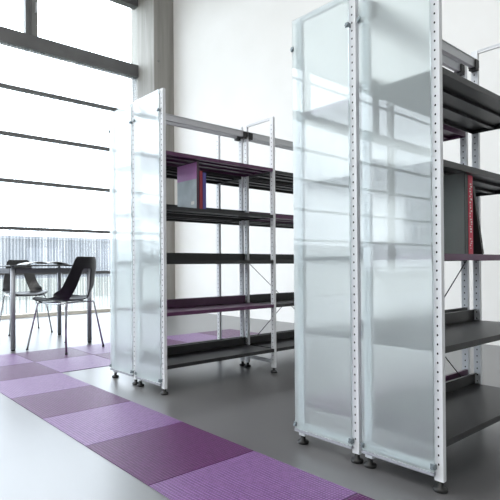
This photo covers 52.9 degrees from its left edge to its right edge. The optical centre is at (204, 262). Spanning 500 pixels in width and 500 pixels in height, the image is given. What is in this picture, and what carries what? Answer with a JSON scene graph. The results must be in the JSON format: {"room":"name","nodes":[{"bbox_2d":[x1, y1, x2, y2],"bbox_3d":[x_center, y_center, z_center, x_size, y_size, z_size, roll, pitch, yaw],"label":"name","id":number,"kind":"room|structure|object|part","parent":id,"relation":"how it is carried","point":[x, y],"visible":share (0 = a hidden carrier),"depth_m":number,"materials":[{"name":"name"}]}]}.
{"room":"library","nodes":[
{"label":"library","id":0,"kind":"room"},
{"bbox_2d":[0,312,499,499],"bbox_3d":[-3.689,0.862,-2.455,19.170,0.200,14.810,0,0,-39],"label":"floor","id":1,"kind":"structure","parent":0,"point":[253,407],"depth_m":2.25,"materials":[{"name":"concrete"}]},
{"bbox_2d":[0,260,52,335],"bbox_3d":[-2.096,0.383,5.795,0.492,0.838,0.546,0,0,-36],"label":"chair","id":2,"kind":"object","parent":1,"relation":"on","point":[36,290],"visible":0.77,"depth_m":5.89,"materials":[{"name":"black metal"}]},
{"bbox_3d":[-2.361,0.582,5.818,0.123,0.427,0.019,0,0,16],"label":"leg","id":3,"kind":"part","parent":2,"relation":"part of","materials":[{"name":"silver metal"}]},
{"bbox_3d":[-1.805,0.578,5.738,0.131,0.427,0.018,-1,0,19],"label":"leg","id":4,"kind":"part","parent":2,"relation":"part of","materials":[{"name":"silver metal"}]},
{"bbox_2d":[0,265,91,350],"bbox_3d":[-1.663,0.409,5.016,0.830,0.769,0.840,0,0,-39],"label":"table","id":5,"kind":"object","parent":1,"relation":"on","point":[12,270],"visible":0.79,"depth_m":4.66,"materials":[{"name":"grey metal"}]},
{"bbox_3d":[-1.724,0.407,4.489,0.044,0.745,0.044,0,0,-39],"label":"leg","id":6,"kind":"part","parent":5,"relation":"part of","materials":[{"name":"grey metal"}]},
{"bbox_2d":[17,262,68,264],"bbox_3d":[-1.603,0.007,4.947,0.430,0.031,0.290,0,0,-39],"label":"magazine","id":7,"kind":"object","parent":5,"relation":"on","point":[25,263],"visible":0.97,"depth_m":4.90,"materials":[{"name":"grey paper"}]},
{"bbox_3d":[-1.610,0.412,5.535,0.044,0.745,0.044,0,0,-39],"label":"leg","id":8,"kind":"part","parent":5,"relation":"part of","materials":[{"name":"grey metal"}]},
{"bbox_3d":[-1.144,0.406,4.956,0.044,0.745,0.044,0,0,-39],"label":"leg","id":9,"kind":"part","parent":5,"relation":"part of","materials":[{"name":"grey metal"}]},
{"bbox_2d":[0,83,132,318],"bbox_3d":[-6.573,-1.202,4.398,13.868,4.052,0.110,0,0,-39],"label":"window","id":10,"kind":"structure","parent":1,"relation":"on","point":[2,85],"depth_m":7.74,"materials":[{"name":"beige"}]},
{"bbox_3d":[-6.559,0.798,4.386,13.868,0.050,0.110,0,0,-39],"label":"sill","id":11,"kind":"part","parent":10,"relation":"part of","materials":[{"name":"beige"}]},
{"bbox_2d":[0,329,374,499],"bbox_3d":[0.360,0.769,3.425,3.014,0.003,3.933,0,0,-39],"label":"carpet","id":12,"kind":"structure","parent":1,"relation":"on","point":[253,475],"depth_m":2.16,"materials":[{"name":"purple carpet"}]},
{"bbox_2d":[26,256,103,354],"bbox_3d":[-1.254,0.366,4.568,0.546,0.838,0.492,-1,0,30],"label":"chair","id":13,"kind":"object","parent":12,"relation":"on","point":[65,294],"visible":1,"depth_m":4.40,"materials":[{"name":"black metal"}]},
{"bbox_3d":[-1.540,0.565,4.498,0.131,0.427,0.018,0,0,-5],"label":"leg","id":14,"kind":"part","parent":13,"relation":"part of","materials":[{"name":"silver metal"}]},
{"bbox_3d":[-1.199,0.562,4.305,0.019,0.427,0.123,0,0,-23],"label":"leg","id":15,"kind":"part","parent":13,"relation":"part of","materials":[{"name":"silver metal"}]},
{"bbox_3d":[-1.270,0.359,4.577,0.342,0.021,0.367,-1,0,30],"label":"seat frame","id":16,"kind":"part","parent":13,"relation":"part of","materials":[{"name":"silver metal"}]},
{"bbox_3d":[-1.001,0.562,4.655,0.123,0.427,0.019,0,0,-8],"label":"leg","id":17,"kind":"part","parent":13,"relation":"part of","materials":[{"name":"silver metal"}]},
{"bbox_2d":[108,88,294,394],"bbox_3d":[0.292,-0.124,3.736,1.910,1.794,0.640,0,0,-39],"label":"shelving unit","id":18,"kind":"object","parent":1,"relation":"on","point":[141,163],"visible":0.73,"depth_m":3.28,"materials":[{"name":"glass"}]},
{"bbox_3d":[-0.552,-0.150,3.283,0.008,1.728,0.282,0,0,-39],"label":"glass panel","id":19,"kind":"part","parent":18,"relation":"part of","materials":[{"name":"white"}]},
{"bbox_3d":[-0.443,-0.138,3.178,0.021,1.756,0.030,0,0,-39],"label":"post","id":20,"kind":"part","parent":18,"relation":"part of","materials":[{"name":"silver metal"}]},
{"bbox_3d":[-0.349,-0.153,3.030,0.008,1.728,0.275,0,0,-39],"label":"glass panel","id":21,"kind":"part","parent":18,"relation":"part of","materials":[{"name":"white"}]},
{"bbox_3d":[-0.241,-0.141,2.927,0.021,1.756,0.030,0,0,-39],"label":"post","id":22,"kind":"part","parent":18,"relation":"part of","materials":[{"name":"white metal"}]},
{"bbox_2d":[177,161,198,207],"bbox_3d":[-0.106,-0.481,3.170,0.022,0.294,0.205,0,0,-39],"label":"book","id":23,"kind":"object","parent":18,"relation":"in","point":[187,174],"visible":0.9,"depth_m":3.15,"materials":[{"name":"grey paper"}]},
{"bbox_2d":[199,171,202,208],"bbox_3d":[-0.077,-0.453,3.177,0.023,0.237,0.179,0,0,-39],"label":"book","id":24,"kind":"object","parent":18,"relation":"in","point":[200,172],"visible":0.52,"depth_m":3.10,"materials":[{"name":"red paper"}]},
{"bbox_3d":[-0.167,-0.345,3.574,0.904,0.074,0.293,0,0,-39],"label":"shelf","id":25,"kind":"part","parent":18,"relation":"part of","materials":[{"name":"black metal"}]},
{"bbox_3d":[-0.169,-0.660,3.575,0.904,0.074,0.293,0,0,-39],"label":"shelf","id":26,"kind":"part","parent":18,"relation":"part of","materials":[{"name":"black metal"}]},
{"bbox_2d":[202,173,205,208],"bbox_3d":[-0.056,-0.449,3.195,0.026,0.229,0.177,0,0,-39],"label":"book","id":27,"kind":"object","parent":18,"relation":"in","point":[203,174],"visible":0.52,"depth_m":3.13,"materials":[{"name":"blue paper"}]},
{"bbox_3d":[-0.162,0.282,3.570,0.904,0.074,0.293,0,0,-39],"label":"shelf","id":28,"kind":"part","parent":18,"relation":"part of","materials":[{"name":"purple metal"}]},
{"bbox_3d":[-0.160,0.592,3.568,0.904,0.074,0.293,0,0,-39],"label":"shelf","id":29,"kind":"part","parent":18,"relation":"part of","materials":[{"name":"black metal"}]},
{"bbox_3d":[0.038,-0.030,3.320,0.904,0.074,0.293,0,0,-39],"label":"shelf","id":30,"kind":"part","parent":18,"relation":"part of","materials":[{"name":"black metal"}]},
{"bbox_3d":[0.113,-0.137,3.966,0.021,1.756,0.030,0,0,-39],"label":"post","id":31,"kind":"part","parent":18,"relation":"part of","materials":[{"name":"silver metal"}]},
{"bbox_3d":[0.034,-0.673,3.324,0.904,0.074,0.293,0,0,-39],"label":"shelf","id":32,"kind":"part","parent":18,"relation":"part of","materials":[{"name":"purple metal"}]},
{"bbox_3d":[0.036,-0.348,3.322,0.904,0.074,0.293,0,0,-39],"label":"shelf","id":33,"kind":"part","parent":18,"relation":"part of","materials":[{"name":"black metal"}]},
{"bbox_3d":[0.040,0.279,3.318,0.904,0.074,0.293,0,0,-39],"label":"shelf","id":34,"kind":"part","parent":18,"relation":"part of","materials":[{"name":"purple metal"}]},
{"bbox_3d":[0.042,0.589,3.316,0.904,0.074,0.293,0,0,-39],"label":"shelf","id":35,"kind":"part","parent":18,"relation":"part of","materials":[{"name":"black metal"}]},
{"bbox_3d":[0.271,-0.951,3.768,1.830,0.042,0.024,0,0,-39],"label":"rail","id":36,"kind":"part","parent":18,"relation":"part of","materials":[{"name":"grey metal"}]},
{"bbox_3d":[0.313,-0.952,3.715,1.830,0.042,0.024,0,0,-39],"label":"rail","id":37,"kind":"part","parent":18,"relation":"part of","materials":[{"name":"grey metal"}]},
{"bbox_3d":[0.280,-0.139,3.759,0.021,1.756,0.030,0,0,-39],"label":"post","id":38,"kind":"part","parent":18,"relation":"part of","materials":[{"name":"silver metal"}]},
{"bbox_3d":[0.315,-0.140,3.715,0.021,1.756,0.030,0,0,-39],"label":"post","id":39,"kind":"part","parent":18,"relation":"part of","materials":[{"name":"silver metal"}]},
{"bbox_3d":[0.554,-0.662,4.156,0.904,0.074,0.293,0,0,-39],"label":"shelf","id":40,"kind":"part","parent":18,"relation":"part of","materials":[{"name":"black metal"}]},
{"bbox_3d":[0.556,-0.347,4.154,0.904,0.074,0.293,0,0,-39],"label":"shelf","id":41,"kind":"part","parent":18,"relation":"part of","materials":[{"name":"black metal"}]},
{"bbox_3d":[0.392,-1.015,3.617,0.016,0.016,0.296,0,0,-39],"label":"upright frame","id":42,"kind":"part","parent":18,"relation":"part of","materials":[{"name":"white paint"}]},
{"bbox_3d":[0.562,0.590,4.149,0.904,0.074,0.293,0,0,-39],"label":"shelf","id":43,"kind":"part","parent":18,"relation":"part of","materials":[{"name":"black metal"}]},
{"bbox_3d":[0.756,-0.664,3.905,0.904,0.074,0.293,0,0,-39],"label":"shelf","id":44,"kind":"part","parent":18,"relation":"part of","materials":[{"name":"black metal"}]},
{"bbox_3d":[0.758,-0.349,3.903,0.904,0.074,0.293,0,0,-39],"label":"shelf","id":45,"kind":"part","parent":18,"relation":"part of","materials":[{"name":"purple metal"}]},
{"bbox_3d":[0.760,-0.032,3.901,0.904,0.074,0.293,0,0,-39],"label":"shelf","id":46,"kind":"part","parent":18,"relation":"part of","materials":[{"name":"black metal"}]},
{"bbox_3d":[0.558,-0.029,4.152,0.904,0.074,0.293,0,0,-39],"label":"shelf","id":47,"kind":"part","parent":18,"relation":"part of","materials":[{"name":"black metal"}]},
{"bbox_3d":[0.763,0.278,3.899,0.904,0.074,0.293,0,0,-39],"label":"shelf","id":48,"kind":"part","parent":18,"relation":"part of","materials":[{"name":"black metal"}]},
{"bbox_3d":[0.765,0.588,3.897,0.904,0.074,0.293,0,0,-39],"label":"shelf","id":49,"kind":"part","parent":18,"relation":"part of","materials":[{"name":"black metal"}]},
{"bbox_3d":[0.481,-0.142,3.508,0.021,1.756,0.030,0,0,-39],"label":"post","id":50,"kind":"part","parent":18,"relation":"part of","materials":[{"name":"silver metal"}]},
{"bbox_2d":[290,0,499,493],"bbox_3d":[0.949,-0.138,2.175,0.983,1.794,0.634,0,0,-39],"label":"shelving unit","id":51,"kind":"object","parent":1,"relation":"on","point":[388,93],"visible":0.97,"depth_m":1.86,"materials":[{"name":"glass"}]},
{"bbox_3d":[0.467,-0.165,2.011,0.008,1.728,0.279,0,0,-39],"label":"glass panel","id":52,"kind":"part","parent":51,"relation":"part of","materials":[{"name":"white"}]},
{"bbox_3d":[0.576,-0.152,1.908,0.021,1.756,0.030,0,0,-39],"label":"post","id":53,"kind":"part","parent":51,"relation":"part of","materials":[{"name":"white metal"}]},
{"bbox_3d":[0.669,-0.168,1.761,0.008,1.728,0.272,0,0,-39],"label":"glass panel","id":54,"kind":"part","parent":51,"relation":"part of","materials":[{"name":"white"}]},
{"bbox_3d":[0.859,0.567,2.297,0.904,0.074,0.290,0,0,-39],"label":"shelf","id":55,"kind":"part","parent":51,"relation":"part of","materials":[{"name":"purple metal"}]},
{"bbox_3d":[0.775,-0.155,1.659,0.021,1.756,0.030,0,0,-39],"label":"post","id":56,"kind":"part","parent":51,"relation":"part of","materials":[{"name":"silver metal"}]},
{"bbox_3d":[0.927,-0.965,2.208,0.903,0.042,0.024,0,0,-39],"label":"rail","id":57,"kind":"part","parent":51,"relation":"part of","materials":[{"name":"grey metal"}]},
{"bbox_3d":[0.851,-0.655,2.304,0.904,0.074,0.290,0,0,-39],"label":"shelf","id":58,"kind":"part","parent":51,"relation":"part of","materials":[{"name":"purple metal"}]},
{"bbox_2d":[443,173,468,253],"bbox_3d":[0.871,-0.176,1.894,0.026,0.292,0.237,0,0,-39],"label":"book","id":59,"kind":"object","parent":51,"relation":"on","point":[455,186],"visible":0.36,"depth_m":1.82,"materials":[{"name":"grey"}]},
{"bbox_3d":[0.857,0.260,2.299,0.904,0.074,0.290,0,0,-39],"label":"shelf","id":60,"kind":"part","parent":51,"relation":"part of","materials":[{"name":"black metal"}]},
{"bbox_3d":[0.970,-0.966,2.155,0.903,0.042,0.024,0,0,-39],"label":"rail","id":61,"kind":"part","parent":51,"relation":"part of","materials":[{"name":"grey metal"}]},
{"bbox_3d":[1.298,-0.154,2.489,0.021,1.756,0.030,0,0,-39],"label":"post","id":62,"kind":"part","parent":51,"relation":"part of","materials":[{"name":"silver metal"}]},
{"bbox_2d":[468,175,472,253],"bbox_3d":[0.910,-0.175,1.908,0.034,0.288,0.209,0,0,-39],"label":"book","id":63,"kind":"object","parent":51,"relation":"in","point":[470,178],"visible":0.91,"depth_m":1.82,"materials":[{"name":"red paper"}]},
{"bbox_2d":[469,184,471,248],"bbox_3d":[0.975,-0.171,1.826,0.018,0.238,0.001,0,0,-39],"label":"print","id":64,"kind":"object","parent":63,"relation":"attached to","point":[470,185],"depth_m":1.82,"materials":[{"name":"white"}]},
{"bbox_3d":[1.051,-0.666,2.055,0.904,0.074,0.290,0,0,-39],"label":"shelf","id":65,"kind":"part","parent":51,"relation":"part of","materials":[{"name":"black metal"}]},
{"bbox_3d":[1.053,-0.358,2.053,0.904,0.074,0.290,0,0,-39],"label":"shelf","id":66,"kind":"part","parent":51,"relation":"part of","materials":[{"name":"black metal"}]},
{"bbox_3d":[1.055,-0.045,2.051,0.904,0.074,0.290,0,0,-39],"label":"shelf","id":67,"kind":"part","parent":51,"relation":"part of","materials":[{"name":"purple metal"}]},
{"bbox_3d":[1.058,0.264,2.049,0.904,0.074,0.290,0,0,-39],"label":"shelf","id":68,"kind":"part","parent":51,"relation":"part of","materials":[{"name":"black metal"}]},
{"bbox_3d":[1.060,0.574,2.047,0.904,0.074,0.290,0,0,-39],"label":"shelf","id":69,"kind":"part","parent":51,"relation":"part of","materials":[{"name":"black metal"}]},
{"bbox_3d":[1.333,-0.154,2.445,0.021,1.756,0.030,0,0,-39],"label":"post","id":70,"kind":"part","parent":51,"relation":"part of","materials":[{"name":"silver metal"}]},
{"bbox_2d":[473,186,483,253],"bbox_3d":[0.965,-0.157,1.950,0.092,0.255,0.201,0,0,-39],"label":"book","id":71,"kind":"object","parent":51,"relation":"in","point":[477,237],"visible":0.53,"depth_m":1.88,"materials":[{"name":"grey paper"}]},
{"bbox_3d":[1.410,-1.030,2.348,0.016,0.016,0.293,0,0,-39],"label":"upright frame","id":72,"kind":"part","parent":51,"relation":"part of","materials":[{"name":"white paint"}]},
{"bbox_2d":[173,0,499,345],"bbox_3d":[3.936,-2.556,3.189,0.200,6.600,13.994,0,0,-39],"label":"wall","id":73,"kind":"structure","parent":0,"point":[233,58],"depth_m":7.05,"materials":[{"name":"white paint"}]},
{"bbox_2d":[131,0,174,303],"bbox_3d":[-0.839,-2.489,8.808,0.604,6.600,0.764,0,0,-39],"label":"column","id":74,"kind":"structure","parent":73,"relation":"attached to","point":[152,34],"depth_m":8.52,"materials":[{"name":"concrete"}]},
{"bbox_3d":[-8.479,-5.228,3.009,18.568,1.089,0.200,0,0,-39],"label":"wall","id":75,"kind":"structure","parent":0,"visible":0},
{"bbox_2d":[0,0,138,79],"bbox_3d":[-6.590,-3.957,4.412,13.868,1.458,0.197,0,0,-39],"label":"window","id":76,"kind":"structure","parent":75,"relation":"in","point":[28,40],"depth_m":7.80,"materials":[{"name":"silver metal"}]},
{"bbox_3d":[-2.610,-3.961,7.616,0.105,1.030,0.070,0,0,-39],"label":"sash","id":77,"kind":"part","parent":76,"relation":"part of","materials":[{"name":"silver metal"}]},
{"label":"outside","id":78,"kind":"structure","parent":0,"visible":0},
{"bbox_2d":[0,295,109,314],"bbox_3d":[-32.166,1.369,24.060,100.000,0.200,62.170,0,0,-39],"label":"ground","id":79,"kind":"structure","parent":78,"point":[23,305],"depth_m":11.54,"materials":[{"name":"white"}]},
{"bbox_2d":[0,235,109,278],"bbox_3d":[-17.405,-0.087,23.251,74.400,2.500,6.350,0,0,-39],"label":"industrial hall","id":80,"kind":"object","parent":79,"relation":"on","point":[30,248],"visible":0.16,"depth_m":26.79,"materials":[{"name":"grey"}]},
{"bbox_2d":[0,277,109,299],"bbox_3d":[-10.419,0.748,9.772,44.000,0.570,0.300,0,0,-39],"label":"wall","id":81,"kind":"structure","parent":79,"relation":"on","point":[101,287],"depth_m":14.46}
]}

